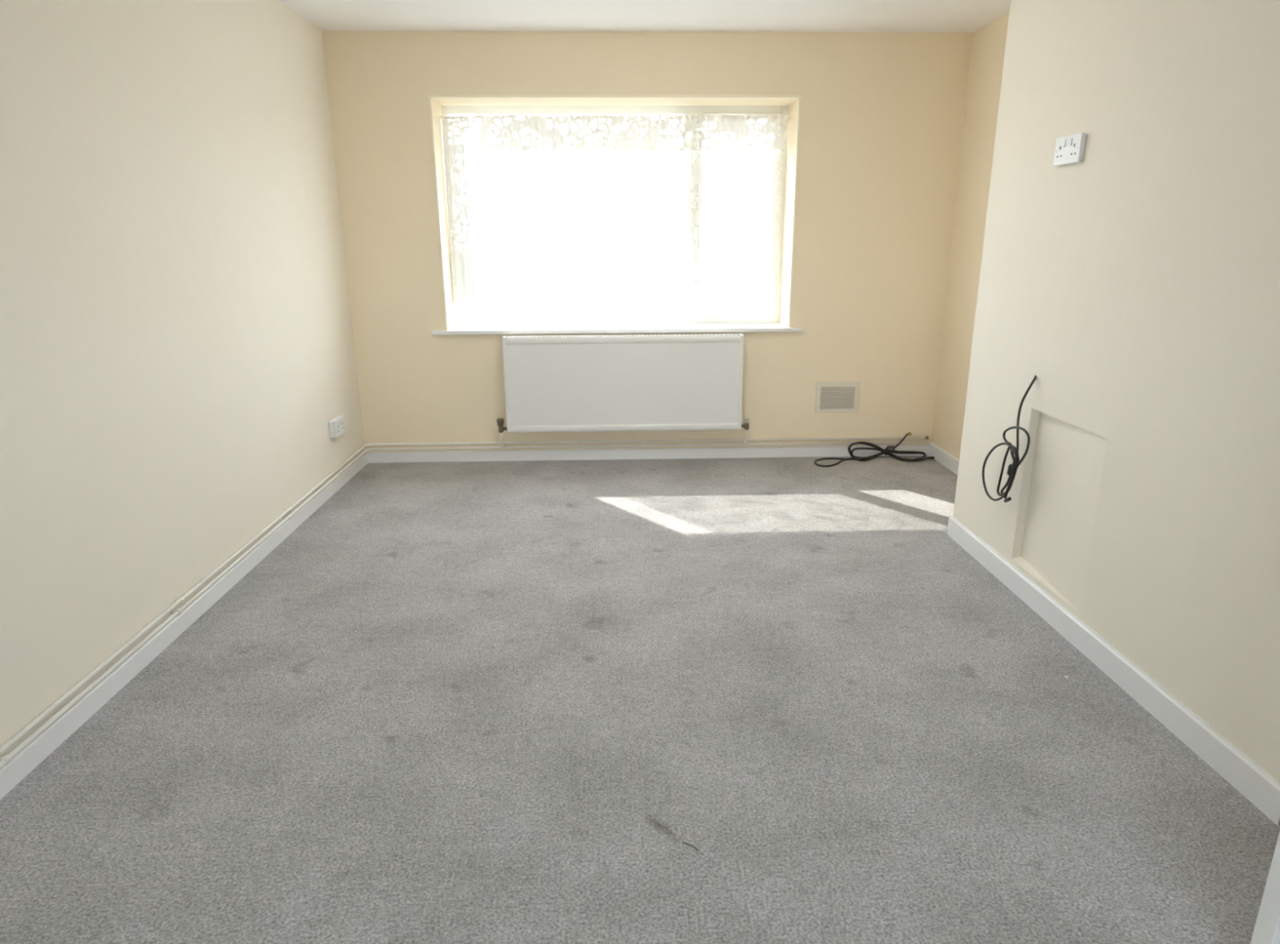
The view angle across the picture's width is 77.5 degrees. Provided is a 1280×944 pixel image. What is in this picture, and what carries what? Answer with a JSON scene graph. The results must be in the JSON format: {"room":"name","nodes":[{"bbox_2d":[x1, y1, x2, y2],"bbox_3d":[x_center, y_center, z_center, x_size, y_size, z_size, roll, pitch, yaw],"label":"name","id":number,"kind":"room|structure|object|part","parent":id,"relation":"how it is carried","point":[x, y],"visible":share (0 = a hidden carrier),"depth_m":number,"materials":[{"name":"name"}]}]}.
{"room":"empty living room","nodes":[
{"label":"empty living room","id":0,"kind":"room"},
{"bbox_2d":[0,0,364,756],"bbox_3d":[-1.719,-0.263,1.542,0.250,2.500,6.420,-1,16,-2],"label":"wall","id":1,"kind":"structure","parent":0,"point":[178,357],"depth_m":2.65,"materials":[{"name":"paint"}]},
{"bbox_2d":[0,451,368,799],"bbox_3d":[-1.587,0.764,2.002,0.013,0.068,6.119,-1,16,-2],"label":"baseboard","id":2,"kind":"structure","parent":1,"relation":"attached to","point":[25,761],"depth_m":2.58,"materials":[{"name":"white paint"}]},
{"bbox_2d":[328,414,346,438],"bbox_3d":[-1.661,-0.249,4.388,0.038,0.096,0.160,-1,16,-2],"label":"power socket","id":3,"kind":"object","parent":1,"relation":"attached to","point":[337,425],"visible":1,"depth_m":4.35,"materials":[{"name":"white plastic"}]},
{"bbox_2d":[0,435,928,755],"bbox_3d":[0.157,0.659,2.038,3.505,0.021,6.110,-1,16,-2],"label":"pipe","id":4,"kind":"object","parent":1,"relation":"attached to","point":[7,744],"visible":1,"depth_m":3.45,"materials":[{"name":"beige metal"}]},
{"bbox_2d":[0,440,929,768],"bbox_3d":[0.161,0.686,2.046,3.512,0.021,6.110,-1,16,-2],"label":"pipe","id":5,"kind":"object","parent":1,"relation":"attached to","point":[6,759],"visible":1,"depth_m":3.41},
{"bbox_2d":[0,455,1279,943],"bbox_3d":[0.823,0.836,2.055,5.432,0.120,6.620,-1,16,-2],"label":"floor","id":6,"kind":"structure","parent":0,"point":[458,702],"depth_m":2.14,"materials":[{"name":"grey carpet"}]},
{"bbox_2d":[813,431,934,466],"bbox_3d":[1.436,-0.142,4.912,0.767,0.153,0.189,-3,16,-9],"label":"coiled cable","id":7,"kind":"object","parent":6,"relation":"on","point":[886,451],"visible":1,"depth_m":4.96,"materials":[{"name":"black plastic"}]},
{"bbox_2d":[279,0,1010,32],"bbox_3d":[0.808,-1.648,1.426,5.432,0.200,6.805,-1,16,-2],"label":"ceiling","id":8,"kind":"structure","parent":0,"point":[597,15],"depth_m":4.00,"materials":[{"name":"white paint"}]},
{"bbox_2d":[321,30,972,451],"bbox_3d":[0.084,-1.242,4.865,4.082,2.500,0.385,-1,16,-2],"label":"wall","id":9,"kind":"structure","parent":0,"point":[882,113],"depth_m":4.60,"materials":[{"name":"paint"}]},
{"bbox_2d":[441,105,788,324],"bbox_3d":[-0.137,-1.543,4.864,2.095,1.307,0.123,-1,16,-2],"label":"window","id":10,"kind":"structure","parent":9,"relation":"in","point":[770,313],"depth_m":4.89,"materials":[{"name":"white plastic"}]},
{"bbox_3d":[0.353,-1.448,4.869,0.022,0.150,0.047,-1,16,-2],"label":"sash handle","id":11,"kind":"part","parent":10,"relation":"part of","materials":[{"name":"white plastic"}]},
{"bbox_3d":[0.586,-1.560,4.903,0.519,1.180,0.067,-1,16,-2],"label":"sash","id":12,"kind":"part","parent":10,"relation":"part of","materials":[{"name":"white plastic"}]},
{"bbox_2d":[428,94,801,329],"bbox_3d":[-0.128,-1.469,4.588,2.063,1.281,0.005,-1,16,-2],"label":"trim","id":13,"kind":"structure","parent":9,"relation":"attached to","point":[429,95],"depth_m":4.45,"materials":[{"name":"beige paint"}]},
{"bbox_2d":[440,115,790,119],"bbox_3d":[-0.138,-2.070,4.659,2.035,0.016,0.016,-1,16,-2],"label":"wire","id":14,"kind":"object","parent":9,"relation":"attached to","point":[788,117],"visible":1,"depth_m":4.66,"materials":[{"name":"white plastic"}]},
{"bbox_2d":[441,115,475,303],"bbox_3d":[-1.071,-1.552,4.774,0.165,1.065,0.049,-1,16,-2],"label":"curtain","id":15,"kind":"object","parent":14,"relation":"hanging from","point":[455,131],"visible":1,"depth_m":4.76,"materials":[{"name":"white fabric"}]},
{"bbox_2d":[491,117,699,311],"bbox_3d":[-0.256,-1.543,4.824,1.232,1.113,0.019,-1,16,-2],"label":"curtain","id":16,"kind":"object","parent":14,"relation":"hanging from","point":[688,180],"visible":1,"depth_m":4.84,"materials":[{"name":"white fabric"}]},
{"bbox_2d":[471,115,787,151],"bbox_3d":[-0.054,-1.982,4.673,1.844,0.199,0.019,-1,16,-2],"label":"lace valance","id":17,"kind":"object","parent":14,"relation":"hanging from","point":[648,134],"visible":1,"depth_m":4.67,"materials":[{"name":"white fabric"}]},
{"bbox_2d":[431,322,802,334],"bbox_3d":[-0.134,-0.880,4.894,2.200,0.024,0.316,-1,16,-2],"label":"window sill","id":18,"kind":"structure","parent":9,"relation":"attached to","point":[736,326],"depth_m":4.77,"materials":[{"name":"white paint"}]},
{"bbox_2d":[496,333,749,448],"bbox_3d":[-0.101,-0.482,4.818,1.534,0.684,0.114,-1,16,-2],"label":"radiator","id":19,"kind":"object","parent":9,"relation":"attached to","point":[584,383],"visible":1,"depth_m":4.75,"materials":[{"name":"white metal"}]},
{"bbox_2d":[506,333,740,337],"bbox_3d":[-0.097,-0.799,4.705,1.376,0.012,0.057,-1,16,-2],"label":"grille","id":20,"kind":"object","parent":19,"relation":"attached to","point":[680,335],"depth_m":4.69,"materials":[{"name":"white metal"}]},
{"bbox_2d":[367,444,929,462],"bbox_3d":[0.071,-0.114,4.986,3.531,0.066,0.013,-1,16,-2],"label":"baseboard","id":21,"kind":"structure","parent":9,"relation":"attached to","point":[815,451],"depth_m":4.98,"materials":[{"name":"white paint"}]},
{"bbox_2d":[814,381,859,413],"bbox_3d":[1.216,-0.462,4.925,0.263,0.194,0.012,-1,16,-2],"label":"air vent","id":22,"kind":"object","parent":9,"relation":"in","point":[830,396],"visible":1,"depth_m":4.92,"materials":[{"name":"beige plastic"}]},
{"bbox_2d":[930,11,1008,459],"bbox_3d":[1.996,-0.314,1.655,0.120,2.500,6.420,-1,16,-2],"label":"wall","id":23,"kind":"structure","parent":0,"point":[988,45],"depth_m":4.46,"materials":[{"name":"paint"}]},
{"bbox_2d":[952,0,1279,821],"bbox_3d":[1.696,-0.550,2.468,0.464,2.500,1.892,-1,16,-2],"label":"wall","id":24,"kind":"structure","parent":0,"point":[1137,279],"depth_m":2.32,"materials":[{"name":"paint"}]},
{"bbox_2d":[982,375,1036,502],"bbox_3d":[1.426,-0.120,3.060,0.080,0.525,0.344,-1,16,-2],"label":"hanging cable","id":25,"kind":"object","parent":24,"relation":"hanging from","point":[1012,468],"visible":1,"depth_m":3.01,"materials":[{"name":"black plastic"}]},
{"bbox_2d":[1053,132,1086,166],"bbox_3d":[1.439,-1.081,2.678,0.022,0.092,0.158,-1,16,-2],"label":"power socket","id":26,"kind":"object","parent":24,"relation":"attached to","point":[1069,148],"visible":1,"depth_m":2.66,"materials":[{"name":"white plastic"}]},
{"bbox_2d":[1062,139,1066,146],"bbox_3d":[1.430,-1.107,2.690,0.005,0.024,0.016,-1,16,-2],"label":"rocker switch","id":27,"kind":"object","parent":26,"relation":"attached to","point":[1064,141],"depth_m":2.69,"materials":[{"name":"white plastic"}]},
{"bbox_2d":[1068,137,1072,146],"bbox_3d":[1.431,-1.097,2.653,0.005,0.024,0.016,-1,16,-2],"label":"rocker switch","id":28,"kind":"object","parent":26,"relation":"attached to","point":[1070,140],"depth_m":2.65,"materials":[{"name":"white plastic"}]},
{"bbox_2d":[928,442,1279,825],"bbox_3d":[1.662,0.318,3.440,0.457,0.088,3.299,-1,16,-2],"label":"baseboard","id":29,"kind":"structure","parent":24,"relation":"attached to","point":[1246,777],"depth_m":2.38,"materials":[{"name":"white paint"}]},
{"bbox_2d":[1250,831,1279,943],"bbox_3d":[1.519,-0.017,1.189,0.830,1.975,0.190,-1,16,-2],"label":"door","id":30,"kind":"structure","parent":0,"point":[1267,926],"depth_m":1.40,"materials":[{"name":"white paint"}]},
{"label":"outside","id":31,"kind":"structure","parent":0,"visible":0},
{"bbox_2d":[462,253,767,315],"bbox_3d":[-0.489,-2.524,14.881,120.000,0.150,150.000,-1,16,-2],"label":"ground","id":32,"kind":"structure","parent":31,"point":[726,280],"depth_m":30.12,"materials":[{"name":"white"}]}
]}

